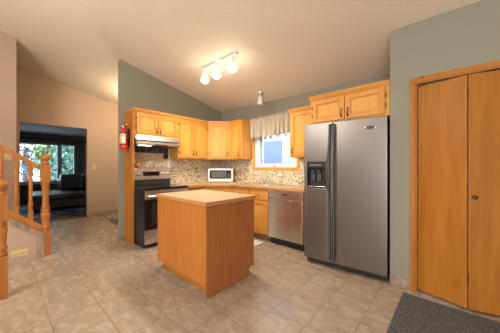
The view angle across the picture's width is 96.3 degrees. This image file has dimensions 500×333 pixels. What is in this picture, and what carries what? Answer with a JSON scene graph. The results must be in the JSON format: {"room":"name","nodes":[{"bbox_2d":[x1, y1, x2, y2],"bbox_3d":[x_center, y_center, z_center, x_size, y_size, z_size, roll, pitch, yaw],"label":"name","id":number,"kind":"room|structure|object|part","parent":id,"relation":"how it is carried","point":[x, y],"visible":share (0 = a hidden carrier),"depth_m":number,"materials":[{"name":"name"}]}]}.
{"room":"kitchen","nodes":[
{"label":"kitchen","id":0,"kind":"room"},
{"bbox_2d":[0,31,15,210],"bbox_3d":[-4.961,-0.806,2.341,0.120,4.112,3.485,0,0,42],"label":"wall","id":1,"kind":"structure","parent":0,"point":[7,42],"depth_m":3.54,"materials":[{"name":"beige paint"}]},
{"bbox_2d":[4,154,11,159],"bbox_3d":[-3.812,-0.150,3.530,0.010,0.105,0.078,0,0,42],"label":"light switch","id":2,"kind":"object","parent":1,"relation":"attached to","point":[6,156],"visible":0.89,"depth_m":3.52,"materials":[{"name":"brown plastic"}]},
{"bbox_2d":[6,223,36,264],"bbox_3d":[-3.337,0.580,2.644,0.100,1.340,1.300,0,0,42],"label":"wall","id":3,"kind":"structure","parent":0,"point":[17,238],"depth_m":2.94,"materials":[{"name":"beige paint"}]},
{"bbox_2d":[11,249,27,257],"bbox_3d":[-3.012,1.135,2.924,0.011,0.085,0.155,0,0,42],"label":"wall outlet","id":4,"kind":"object","parent":3,"relation":"attached to","point":[18,253],"visible":1,"depth_m":2.92,"materials":[{"name":"beige plastic"}]},
{"bbox_2d":[7,217,44,257],"bbox_3d":[-3.288,0.543,2.614,0.014,1.414,1.320,0,0,42],"label":"trim","id":5,"kind":"structure","parent":3,"relation":"attached to","point":[40,236],"depth_m":3.05,"materials":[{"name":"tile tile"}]},
{"bbox_2d":[20,132,85,202],"bbox_3d":[-7.518,0.030,8.187,0.120,2.440,6.200,0,0,42],"label":"wall","id":6,"kind":"structure","parent":0,"point":[24,189],"depth_m":8.11,"materials":[{"name":"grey dark blue-gray paint"}]},
{"bbox_2d":[20,142,75,184],"bbox_3d":[-7.645,-0.110,7.932,0.210,1.480,2.450,0,0,42],"label":"window","id":7,"kind":"structure","parent":6,"relation":"in","point":[59,146],"depth_m":8.42,"materials":[{"name":"grey"}]},
{"bbox_3d":[-7.619,0.610,7.908,0.140,0.040,2.450,0,0,42],"label":"sill","id":8,"kind":"part","parent":7,"relation":"part of","materials":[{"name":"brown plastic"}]},
{"bbox_2d":[20,137,85,141],"bbox_3d":[-7.516,-0.995,8.051,0.063,0.036,3.000,0,0,42],"label":"curtain rod","id":9,"kind":"object","parent":6,"relation":"attached to","point":[20,137],"visible":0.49,"depth_m":8.25,"materials":[{"name":"black plastic"}]},
{"bbox_2d":[77,142,85,173],"bbox_3d":[-6.617,0.130,8.915,0.076,2.180,0.425,0,0,42],"label":"curtain","id":10,"kind":"object","parent":9,"relation":"hanging from","point":[81,146],"visible":0.37,"depth_m":8.84,"materials":[{"name":"grey fabric"}]},
{"bbox_2d":[16,66,117,216],"bbox_3d":[-4.917,-0.813,4.568,0.120,4.126,6.865,0,0,42],"label":"wall","id":11,"kind":"structure","parent":0,"point":[40,100],"depth_m":5.52,"materials":[{"name":"beige paint"}]},
{"bbox_2d":[87,209,117,216],"bbox_3d":[-3.289,1.200,6.292,0.012,0.100,2.125,0,0,42],"label":"baseboard","id":12,"kind":"structure","parent":11,"relation":"attached to","point":[109,211],"depth_m":5.74,"materials":[{"name":"stone"}]},
{"bbox_2d":[118,59,220,235],"bbox_3d":[-1.480,-0.288,4.619,0.120,3.077,2.210,0,0,42],"label":"wall","id":13,"kind":"structure","parent":0,"point":[137,88],"depth_m":4.05,"materials":[{"name":"grey paint"}]},
{"bbox_2d":[134,152,162,160],"bbox_3d":[-1.884,-0.177,4.060,0.005,0.135,0.648,0,0,42],"label":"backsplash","id":14,"kind":"structure","parent":13,"relation":"attached to","point":[137,156],"depth_m":4.10,"materials":[{"name":"beige tile"}]},
{"bbox_2d":[134,146,167,158],"bbox_3d":[-1.850,-0.250,4.098,0.006,0.210,0.750,0,0,42],"label":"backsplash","id":15,"kind":"structure","parent":13,"relation":"attached to","point":[137,149],"depth_m":4.14,"materials":[{"name":"tile"}]},
{"bbox_2d":[126,107,178,137],"bbox_3d":[-1.706,-0.734,3.986,0.386,0.427,0.782,0,0,42],"label":"upper cabinet","id":16,"kind":"object","parent":13,"relation":"attached to","point":[146,122],"visible":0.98,"depth_m":3.84,"materials":[{"name":"brown wood"}]},
{"bbox_3d":[-1.717,-0.713,3.753,0.020,0.335,0.350,0,0,42],"label":"door","id":17,"kind":"part","parent":16,"relation":"part of","materials":[{"name":"brown wood"}]},
{"bbox_3d":[-1.714,-0.921,3.993,0.364,0.052,0.782,0,0,42],"label":"crown","id":18,"kind":"part","parent":16,"relation":"part of","materials":[{"name":"brown wood"}]},
{"bbox_3d":[-1.475,-0.713,4.023,0.020,0.335,0.355,0,0,42],"label":"door","id":19,"kind":"part","parent":16,"relation":"part of","materials":[{"name":"brown wood"}]},
{"bbox_2d":[134,134,179,147],"bbox_3d":[-1.687,-0.432,3.969,0.396,0.171,0.770,0,0,42],"label":"range hood","id":20,"kind":"object","parent":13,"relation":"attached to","point":[139,140],"visible":0.85,"depth_m":3.83,"materials":[{"name":"silver metal"}]},
{"bbox_2d":[134,148,220,184],"bbox_3d":[-1.404,-0.090,4.608,0.008,0.880,2.125,0,0,42],"label":"backsplash","id":21,"kind":"structure","parent":13,"relation":"attached to","point":[181,170],"depth_m":4.67,"materials":[{"name":"tile"}]},
{"bbox_2d":[170,116,207,159],"bbox_3d":[-1.218,-0.548,4.532,0.386,0.797,0.676,0,0,42],"label":"upper cabinet","id":22,"kind":"object","parent":13,"relation":"attached to","point":[192,132],"visible":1,"depth_m":4.39,"materials":[{"name":"brown wood"}]},
{"bbox_3d":[-1.212,-0.527,4.319,0.020,0.705,0.305,0,0,42],"label":"door","id":23,"kind":"part","parent":22,"relation":"part of","materials":[{"name":"brown wood"}]},
{"bbox_3d":[-1.226,-0.921,4.540,0.364,0.052,0.676,0,0,42],"label":"crown","id":24,"kind":"part","parent":22,"relation":"part of","materials":[{"name":"brown wood"}]},
{"bbox_3d":[-1.002,-0.527,4.553,0.020,0.705,0.307,0,0,42],"label":"door","id":25,"kind":"part","parent":22,"relation":"part of","materials":[{"name":"brown wood"}]},
{"bbox_2d":[203,121,233,159],"bbox_3d":[-0.670,-0.548,4.924,0.682,0.797,0.677,0,0,42],"label":"upper cabinet","id":26,"kind":"object","parent":13,"relation":"attached to","point":[218,132],"visible":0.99,"depth_m":4.70,"materials":[{"name":"brown wood"}]},
{"bbox_3d":[-0.656,-0.527,4.699,0.403,0.705,0.020,0,0,-3],"label":"door","id":27,"kind":"part","parent":26,"relation":"part of","materials":[{"name":"brown wood"}]},
{"bbox_3d":[-0.658,-0.921,4.742,0.463,0.052,0.134,0,0,-3],"label":"crown","id":28,"kind":"part","parent":26,"relation":"part of","materials":[{"name":"brown wood"}]},
{"bbox_2d":[0,0,479,136],"bbox_3d":[-2.941,-2.079,3.162,13.800,1.779,7.600,0,0,42],"label":"ceiling","id":29,"kind":"structure","parent":0,"point":[284,48],"depth_m":3.03,"materials":[{"name":"beige paint"}]},
{"bbox_2d":[201,52,237,83],"bbox_3d":[-0.473,-1.473,3.372,0.798,0.268,0.126,0,0,42],"label":"track light","id":30,"kind":"object","parent":29,"relation":"attached to","point":[232,68],"visible":1,"depth_m":3.35,"materials":[{"name":"white glass"}]},
{"bbox_3d":[-0.724,-1.399,3.596,0.126,0.120,0.126,0,0,42],"label":"bulb","id":31,"kind":"part","parent":30,"relation":"part of","materials":[{"name":"white glass"}]},
{"bbox_3d":[-0.508,-1.399,3.403,0.126,0.120,0.126,0,0,42],"label":"bulb","id":32,"kind":"part","parent":30,"relation":"part of","materials":[{"name":"white glass"}]},
{"bbox_3d":[-0.470,-1.581,3.369,0.790,0.052,0.060,0,0,42],"label":"rail","id":33,"kind":"part","parent":30,"relation":"part of","materials":[{"name":"white metal"}]},
{"bbox_3d":[-0.250,-1.399,3.173,0.126,0.120,0.126,0,0,42],"label":"bulb","id":34,"kind":"part","parent":30,"relation":"part of","materials":[{"name":"white glass"}]},
{"bbox_2d":[257,91,262,104],"bbox_3d":[0.190,-1.263,4.147,0.110,0.233,0.109,0,0,-7],"label":"ceiling spotlight","id":35,"kind":"object","parent":29,"relation":"attached to","point":[260,101],"visible":1,"depth_m":4.11,"materials":[{"name":"white metal"}]},
{"bbox_2d":[0,202,499,332],"bbox_3d":[-2.908,1.280,3.200,13.800,0.060,7.500,0,0,42],"label":"floor","id":36,"kind":"structure","parent":0,"point":[91,280],"depth_m":2.17,"materials":[{"name":"tile"}]},
{"bbox_2d":[0,180,8,299],"bbox_3d":[-2.360,0.689,2.124,0.100,1.122,0.100,0,0,42],"label":"newel post","id":37,"kind":"object","parent":36,"relation":"on","point":[4,185],"visible":1,"depth_m":2.11,"materials":[{"name":"brown wood"}]},
{"bbox_2d":[0,144,50,255],"bbox_3d":[-3.307,0.159,2.677,0.108,2.183,1.389,0,0,42],"label":"stair railing","id":38,"kind":"object","parent":36,"relation":"on","point":[45,168],"visible":0.93,"depth_m":3.04,"materials":[{"name":"brown wood"}]},
{"bbox_3d":[-3.337,-0.435,2.644,0.060,0.995,1.300,0,0,42],"label":"handrail","id":39,"kind":"part","parent":38,"relation":"part of","materials":[{"name":"brown wood"}]},
{"bbox_3d":[-3.337,0.341,2.644,0.056,1.207,1.300,0,0,42],"label":"rail","id":40,"kind":"part","parent":38,"relation":"part of","materials":[{"name":"brown wood"}]},
{"bbox_3d":[-2.881,0.539,3.155,0.108,1.422,0.108,0,0,42],"label":"newel post","id":41,"kind":"part","parent":38,"relation":"part of","materials":[{"name":"brown wood"}]},
{"bbox_2d":[20,205,85,218],"bbox_3d":[-5.893,1.244,6.200,2.350,0.012,3.800,0,0,42],"label":"area rug","id":42,"kind":"object","parent":36,"relation":"on","point":[61,211],"visible":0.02,"depth_m":6.16,"materials":[{"name":"grey carpet"}]},
{"bbox_2d":[28,174,85,212],"bbox_3d":[-5.528,0.743,7.322,1.640,0.990,2.400,0,0,42],"label":"sofa","id":43,"kind":"object","parent":42,"relation":"on","point":[71,191],"visible":0.43,"depth_m":6.63,"materials":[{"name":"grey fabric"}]},
{"bbox_2d":[28,189,80,201],"bbox_3d":[-5.907,0.852,6.755,1.450,0.168,1.050,0,0,42],"label":"cushion","id":44,"kind":"object","parent":43,"relation":"on","point":[58,195],"depth_m":6.42,"materials":[{"name":"grey leather"}]},
{"bbox_2d":[60,174,81,189],"bbox_3d":[-6.003,0.503,7.525,0.260,0.510,0.590,0,0,42],"label":"cushion","id":45,"kind":"object","parent":43,"relation":"on","point":[67,181],"depth_m":7.43,"materials":[{"name":"grey leather"}]},
{"bbox_2d":[72,188,85,197],"bbox_3d":[-5.104,0.852,7.654,1.450,0.168,1.340,0,0,42],"label":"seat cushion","id":46,"kind":"object","parent":43,"relation":"on","point":[82,191],"depth_m":6.94,"materials":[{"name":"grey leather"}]},
{"bbox_2d":[82,174,85,187],"bbox_3d":[-5.604,0.503,7.973,0.260,0.510,0.590,0,0,42],"label":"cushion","id":47,"kind":"object","parent":43,"relation":"on","point":[83,175],"depth_m":7.71,"materials":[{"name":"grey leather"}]},
{"bbox_2d":[109,218,117,224],"bbox_3d":[-2.827,1.245,5.279,0.650,0.010,0.790,0,0,42],"label":"mat","id":48,"kind":"object","parent":36,"relation":"on","point":[115,221],"visible":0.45,"depth_m":5.07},
{"bbox_2d":[124,109,133,244],"bbox_3d":[-1.990,0.168,3.693,0.352,2.165,0.026,0,0,42],"label":"end panel","id":49,"kind":"object","parent":36,"relation":"on","point":[129,115],"visible":1,"depth_m":3.65,"materials":[{"name":"brown wood"}]},
{"bbox_2d":[119,124,129,149],"bbox_3d":[-2.026,-0.479,3.599,0.157,0.408,0.139,0,0,1],"label":"fire extinguisher","id":50,"kind":"object","parent":49,"relation":"attached to","point":[124,144],"visible":1,"depth_m":3.55,"materials":[{"name":"red metal"}]},
{"bbox_2d":[134,168,188,247],"bbox_3d":[-1.556,0.637,3.833,0.754,1.225,0.752,0,0,42],"label":"range","id":51,"kind":"object","parent":36,"relation":"on","point":[145,179],"visible":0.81,"depth_m":3.51,"materials":[{"name":"black metal"}]},
{"bbox_2d":[135,161,140,167],"bbox_3d":[-1.953,-0.036,3.913,0.096,0.120,0.096,0,0,42],"label":"canister","id":52,"kind":"object","parent":51,"relation":"on","point":[138,164],"visible":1,"depth_m":3.88,"materials":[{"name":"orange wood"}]},
{"bbox_3d":[-1.331,0.728,3.632,0.033,0.445,0.740,0,0,42],"label":"oven door","id":53,"kind":"part","parent":51,"relation":"part of","materials":[{"name":"black glass"}]},
{"bbox_3d":[-1.331,1.070,3.632,0.033,0.210,0.740,0,0,42],"label":"drawer","id":54,"kind":"part","parent":51,"relation":"part of","materials":[{"name":"silver metal"}]},
{"bbox_3d":[-1.807,0.177,4.057,0.070,0.304,0.748,0,0,42],"label":"control panel","id":55,"kind":"part","parent":51,"relation":"part of","materials":[{"name":"silver metal"}]},
{"bbox_2d":[134,184,188,189],"bbox_3d":[-1.555,0.342,3.832,0.635,0.024,0.752,0,0,42],"label":"cooktop","id":56,"kind":"object","parent":51,"relation":"in","point":[136,186],"depth_m":3.70,"materials":[{"name":"black glass"}]},
{"bbox_3d":[-1.330,0.436,3.632,0.034,0.133,0.740,0,0,42],"label":"door","id":57,"kind":"part","parent":51,"relation":"part of","materials":[{"name":"silver metal"}]},
{"bbox_2d":[188,187,202,190],"bbox_3d":[-1.220,0.812,4.296,0.676,0.875,0.360,0,0,42],"label":"base cabinet","id":58,"kind":"object","parent":36,"relation":"on","point":[192,188],"visible":0.02,"depth_m":4.10,"materials":[{"name":"brown wood"}]},
{"bbox_2d":[156,189,255,298],"bbox_3d":[-0.545,0.793,2.691,1.003,0.914,0.712,0,0,42],"label":"kitchen island","id":59,"kind":"object","parent":36,"relation":"on","point":[206,237],"visible":1,"depth_m":2.36,"materials":[{"name":"brown wood"}]},
{"bbox_2d":[160,189,253,202],"bbox_3d":[-0.545,0.356,2.691,0.991,0.040,0.700,0,0,42],"label":"island countertop","id":60,"kind":"structure","parent":59,"relation":"on","point":[203,195],"depth_m":2.60,"materials":[{"name":"beige laminate"}]},
{"bbox_3d":[-0.190,0.814,2.373,0.018,0.873,0.688,0,0,42],"label":"panel","id":61,"kind":"part","parent":59,"relation":"part of","materials":[{"name":"brown wood"}]},
{"bbox_2d":[203,186,232,192],"bbox_3d":[-0.645,0.812,4.683,1.020,0.875,0.984,0,0,42],"label":"base cabinet","id":62,"kind":"object","parent":36,"relation":"on","point":[214,188],"visible":0.09,"depth_m":4.25,"materials":[{"name":"brown wood"}]},
{"bbox_3d":[-0.735,0.477,4.244,0.247,0.165,0.020,0,0,-3],"label":"drawer","id":63,"kind":"part","parent":62,"relation":"part of","materials":[{"name":"brown wood"}]},
{"bbox_3d":[-0.476,0.477,4.258,0.247,0.165,0.020,0,0,-3],"label":"drawer","id":64,"kind":"part","parent":62,"relation":"part of","materials":[{"name":"brown wood"}]},
{"bbox_2d":[171,181,303,191],"bbox_3d":[-0.173,0.355,4.017,2.615,0.040,1.352,0,0,42],"label":"countertop","id":65,"kind":"structure","parent":62,"relation":"on","point":[294,188],"depth_m":4.03,"materials":[{"name":"beige laminate"}]},
{"bbox_2d":[208,168,233,181],"bbox_3d":[-0.628,0.189,4.905,0.520,0.290,0.334,0,0,-1],"label":"microwave","id":66,"kind":"object","parent":65,"relation":"on","point":[214,174],"visible":0.99,"depth_m":4.74,"materials":[{"name":"white plastic"}]},
{"bbox_3d":[-0.688,0.169,4.742,0.334,0.180,0.007,0,0,-1],"label":"door","id":67,"kind":"part","parent":66,"relation":"part of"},
{"bbox_3d":[-0.457,0.169,4.747,0.123,0.180,0.005,0,0,-1],"label":"control panel","id":68,"kind":"part","parent":66,"relation":"part of","materials":[{"name":"black plastic"}]},
{"bbox_2d":[244,179,283,186],"bbox_3d":[0.229,0.300,4.153,0.750,0.146,0.420,0,0,42],"label":"sink","id":69,"kind":"object","parent":65,"relation":"in","point":[267,183],"visible":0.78,"depth_m":4.19,"materials":[{"name":"silver metal"}]},
{"bbox_2d":[233,186,270,240],"bbox_3d":[0.179,0.812,4.186,0.868,0.875,0.646,0,0,42],"label":"base cabinet","id":70,"kind":"object","parent":36,"relation":"on","point":[261,203],"visible":0.37,"depth_m":3.83,"materials":[{"name":"brown wood"}]},
{"bbox_3d":[-0.163,0.477,4.120,0.405,0.165,0.020,0,0,42],"label":"drawer","id":71,"kind":"part","parent":70,"relation":"part of","materials":[{"name":"brown wood"}]},
{"bbox_3d":[0.150,0.477,3.840,0.405,0.165,0.020,0,0,42],"label":"drawer","id":72,"kind":"part","parent":70,"relation":"part of","materials":[{"name":"brown wood"}]},
{"bbox_3d":[0.150,0.855,3.840,0.405,0.530,0.020,0,0,42],"label":"door","id":73,"kind":"part","parent":70,"relation":"part of","materials":[{"name":"brown wood"}]},
{"bbox_2d":[254,240,263,246],"bbox_3d":[-0.112,1.245,3.793,0.680,0.010,0.270,0,0,42],"label":"mat","id":74,"kind":"object","parent":36,"relation":"on","point":[256,242],"visible":0.24,"depth_m":3.65,"materials":[{"name":"white"}]},
{"bbox_2d":[268,190,303,250],"bbox_3d":[0.728,0.816,3.680,0.617,0.868,0.610,0,0,42],"label":"dishwasher","id":75,"kind":"object","parent":36,"relation":"on","point":[286,208],"visible":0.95,"depth_m":3.44,"materials":[{"name":"grey metal"}]},
{"bbox_3d":[0.540,0.444,3.470,0.617,0.123,0.031,0,0,42],"label":"control panel","id":76,"kind":"part","parent":75,"relation":"part of","materials":[{"name":"silver metal"}]},
{"bbox_3d":[0.578,1.200,3.513,0.617,0.100,0.020,0,0,42],"label":"kick plate","id":77,"kind":"part","parent":75,"relation":"part of","materials":[{"name":"black plastic"}]},
{"bbox_2d":[304,115,389,280],"bbox_3d":[1.276,0.349,2.906,0.935,1.801,0.764,0,0,38],"label":"refrigerator","id":78,"kind":"object","parent":36,"relation":"on","point":[347,162],"visible":0.99,"depth_m":2.60,"materials":[{"name":"grey metal"}]},
{"bbox_3d":[0.876,0.315,2.858,0.361,1.720,0.070,0,0,38],"label":"freezer door","id":79,"kind":"part","parent":78,"relation":"part of","materials":[{"name":"silver metal"}]},
{"bbox_3d":[0.954,0.318,2.713,0.080,1.665,0.040,0,0,-20],"label":"handle","id":80,"kind":"part","parent":78,"relation":"part of","materials":[{"name":"grey plastic"}]},
{"bbox_3d":[1.000,0.318,2.678,0.030,1.665,0.066,0,0,38],"label":"handle","id":81,"kind":"part","parent":78,"relation":"part of","materials":[{"name":"grey plastic"}]},
{"bbox_3d":[1.249,0.315,2.570,0.566,1.720,0.070,0,0,38],"label":"fridge door","id":82,"kind":"part","parent":78,"relation":"part of","materials":[{"name":"silver metal"}]},
{"bbox_2d":[386,292,499,332],"bbox_3d":[1.512,1.244,1.401,1.110,0.012,1.205,0,0,42],"label":"door mat","id":83,"kind":"object","parent":36,"relation":"on","point":[413,314],"visible":1,"depth_m":1.80,"materials":[{"name":"grey carpet"}]},
{"bbox_2d":[221,73,389,185],"bbox_3d":[-0.200,-0.060,5.039,6.290,2.620,0.138,0,0,42],"label":"wall","id":84,"kind":"structure","parent":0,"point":[273,107],"depth_m":4.38,"materials":[{"name":"grey paint"}]},
{"bbox_2d":[229,119,251,159],"bbox_3d":[-0.202,-0.548,4.704,0.354,0.797,0.382,0,0,42],"label":"upper cabinet","id":85,"kind":"object","parent":84,"relation":"attached to","point":[240,140],"visible":0.99,"depth_m":4.59,"materials":[{"name":"brown wood"}]},
{"bbox_3d":[-0.303,-0.527,4.601,0.290,0.705,0.020,0,0,42],"label":"door","id":86,"kind":"part","parent":85,"relation":"part of","materials":[{"name":"brown wood"}]},
{"bbox_3d":[-0.194,-0.921,4.712,0.354,0.052,0.359,0,0,42],"label":"crown","id":87,"kind":"part","parent":85,"relation":"part of","materials":[{"name":"brown wood"}]},
{"bbox_2d":[253,137,299,170],"bbox_3d":[0.507,-0.388,4.389,1.100,0.925,0.128,0,0,42],"label":"window","id":88,"kind":"structure","parent":84,"relation":"attached to","point":[258,164],"depth_m":4.57,"materials":[{"name":"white wood"}]},
{"bbox_3d":[0.470,-0.388,4.348,0.990,0.925,0.018,0,0,42],"label":"casing","id":89,"kind":"part","parent":88,"relation":"part of","materials":[{"name":"brown wood"}]},
{"bbox_3d":[0.524,-0.388,4.408,0.790,0.665,0.025,0,0,42],"label":"sash","id":90,"kind":"part","parent":88,"relation":"part of","materials":[{"name":"blue"}]},
{"bbox_2d":[288,105,310,157],"bbox_3d":[0.937,-0.548,3.687,0.514,0.797,0.382,0,0,42],"label":"upper cabinet","id":91,"kind":"object","parent":84,"relation":"attached to","point":[301,116],"visible":0.48,"depth_m":3.63,"materials":[{"name":"brown wood"}]},
{"bbox_3d":[0.944,-0.921,3.696,0.514,0.052,0.359,0,0,42],"label":"crown","id":92,"kind":"part","parent":91,"relation":"part of","materials":[{"name":"brown wood"}]},
{"bbox_2d":[309,79,389,123],"bbox_3d":[1.392,-0.742,2.989,0.934,0.380,0.806,0,0,42],"label":"upper cabinet","id":93,"kind":"object","parent":84,"relation":"attached to","point":[372,99],"visible":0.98,"depth_m":2.66,"materials":[{"name":"brown wood"}]},
{"bbox_3d":[0.996,-0.721,2.865,0.410,0.288,0.020,0,0,42],"label":"door","id":94,"kind":"part","parent":93,"relation":"part of","materials":[{"name":"brown wood"}]},
{"bbox_3d":[1.400,-0.906,2.997,0.934,0.052,0.784,0,0,42],"label":"crown","id":95,"kind":"part","parent":93,"relation":"part of","materials":[{"name":"brown wood"}]},
{"bbox_3d":[1.315,-0.721,2.580,0.415,0.288,0.020,0,0,42],"label":"door","id":96,"kind":"part","parent":93,"relation":"part of","materials":[{"name":"brown wood"}]},
{"bbox_3d":[0.452,-0.950,4.345,1.102,0.016,0.046,0,0,42],"label":"curtain rod","id":97,"kind":"object","parent":84,"relation":"attached to","visible":0},
{"bbox_2d":[250,111,289,140],"bbox_3d":[0.405,-0.765,4.286,1.101,0.488,0.144,0,0,42],"label":"window valance","id":98,"kind":"object","parent":97,"relation":"hanging from","point":[277,124],"visible":0.84,"depth_m":4.25,"materials":[{"name":"fabric"}]},
{"bbox_2d":[390,0,499,279],"bbox_3d":[2.683,-0.120,1.412,3.078,2.740,0.120,0,0,42],"label":"wall","id":99,"kind":"structure","parent":0,"point":[468,35],"depth_m":2.25,"materials":[{"name":"grey paint"}]},
{"bbox_2d":[390,274,409,289],"bbox_3d":[1.556,1.200,2.330,0.174,0.100,0.012,0,0,42],"label":"baseboard","id":100,"kind":"structure","parent":99,"relation":"attached to","point":[394,280],"depth_m":2.32,"materials":[{"name":"stone"}]},
{"bbox_2d":[410,84,417,291],"bbox_3d":[2.268,0.215,1.766,1.638,2.070,0.144,0,0,42],"label":"trim","id":101,"kind":"structure","parent":99,"relation":"attached to","point":[413,88],"depth_m":2.24,"materials":[{"name":"brown wood"}]},
{"bbox_2d":[410,60,499,86],"bbox_3d":[2.268,-0.849,1.766,1.638,0.073,0.144,0,0,42],"label":"trim","id":102,"kind":"structure","parent":99,"relation":"attached to","point":[494,64],"depth_m":2.03,"materials":[{"name":"brown wood"}]},
{"bbox_2d":[418,70,499,315],"bbox_3d":[2.205,0.217,1.715,1.488,2.025,0.168,0,0,42],"label":"door","id":103,"kind":"structure","parent":99,"relation":"in","point":[459,117],"depth_m":1.97,"materials":[{"name":"brown wood"}]},
{"bbox_3d":[1.793,0.217,2.102,0.032,2.025,0.368,0,0,-31],"label":"panel","id":104,"kind":"part","parent":103,"relation":"part of","materials":[{"name":"brown wood"}]},
{"bbox_3d":[2.061,0.217,1.861,0.382,2.025,0.032,0,0,26],"label":"panel","id":105,"kind":"part","parent":103,"relation":"part of","materials":[{"name":"brown wood"}]},
{"label":"outside","id":106,"kind":"structure","parent":0,"visible":0},
{"bbox_3d":[-8.032,2.100,10.523,54.000,0.100,55.000,0,0,42],"label":"ground","id":107,"kind":"structure","parent":106,"visible":0},
{"bbox_2d":[20,144,36,180],"bbox_3d":[-12.406,-0.184,12.338,1.839,4.577,1.563,0,0,42],"label":"tree","id":108,"kind":"object","parent":107,"relation":"on","point":[26,150],"visible":0.21,"depth_m":12.26,"materials":[{"name":"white plant"}]},
{"bbox_2d":[31,145,52,164],"bbox_3d":[-8.588,0.528,9.287,0.804,3.154,0.739,0,0,42],"label":"tree","id":109,"kind":"object","parent":107,"relation":"on","point":[38,150],"visible":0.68,"depth_m":9.13,"materials":[{"name":"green plant"}]},
{"bbox_2d":[32,144,72,179],"bbox_3d":[-9.403,-0.145,11.098,1.975,4.502,2.051,0,0,42],"label":"tree","id":110,"kind":"object","parent":107,"relation":"on","point":[67,151],"visible":0.23,"depth_m":10.68,"materials":[{"name":"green plant"}]},
{"bbox_2d":[263,133,292,162],"bbox_3d":[2.288,-0.550,9.319,11.000,5.200,3.050,0,0,42],"label":"house","id":111,"kind":"structure","parent":107,"relation":"on","point":[275,150],"depth_m":8.40,"materials":[{"name":"white"}]},
{"bbox_2d":[264,140,282,162],"bbox_3d":[0.871,-0.550,8.547,0.874,0.860,0.012,0,0,42],"label":"window blind","id":112,"kind":"object","parent":111,"relation":"hanging from","point":[273,149],"depth_m":8.52,"materials":[{"name":"blue fabric"}]}
]}

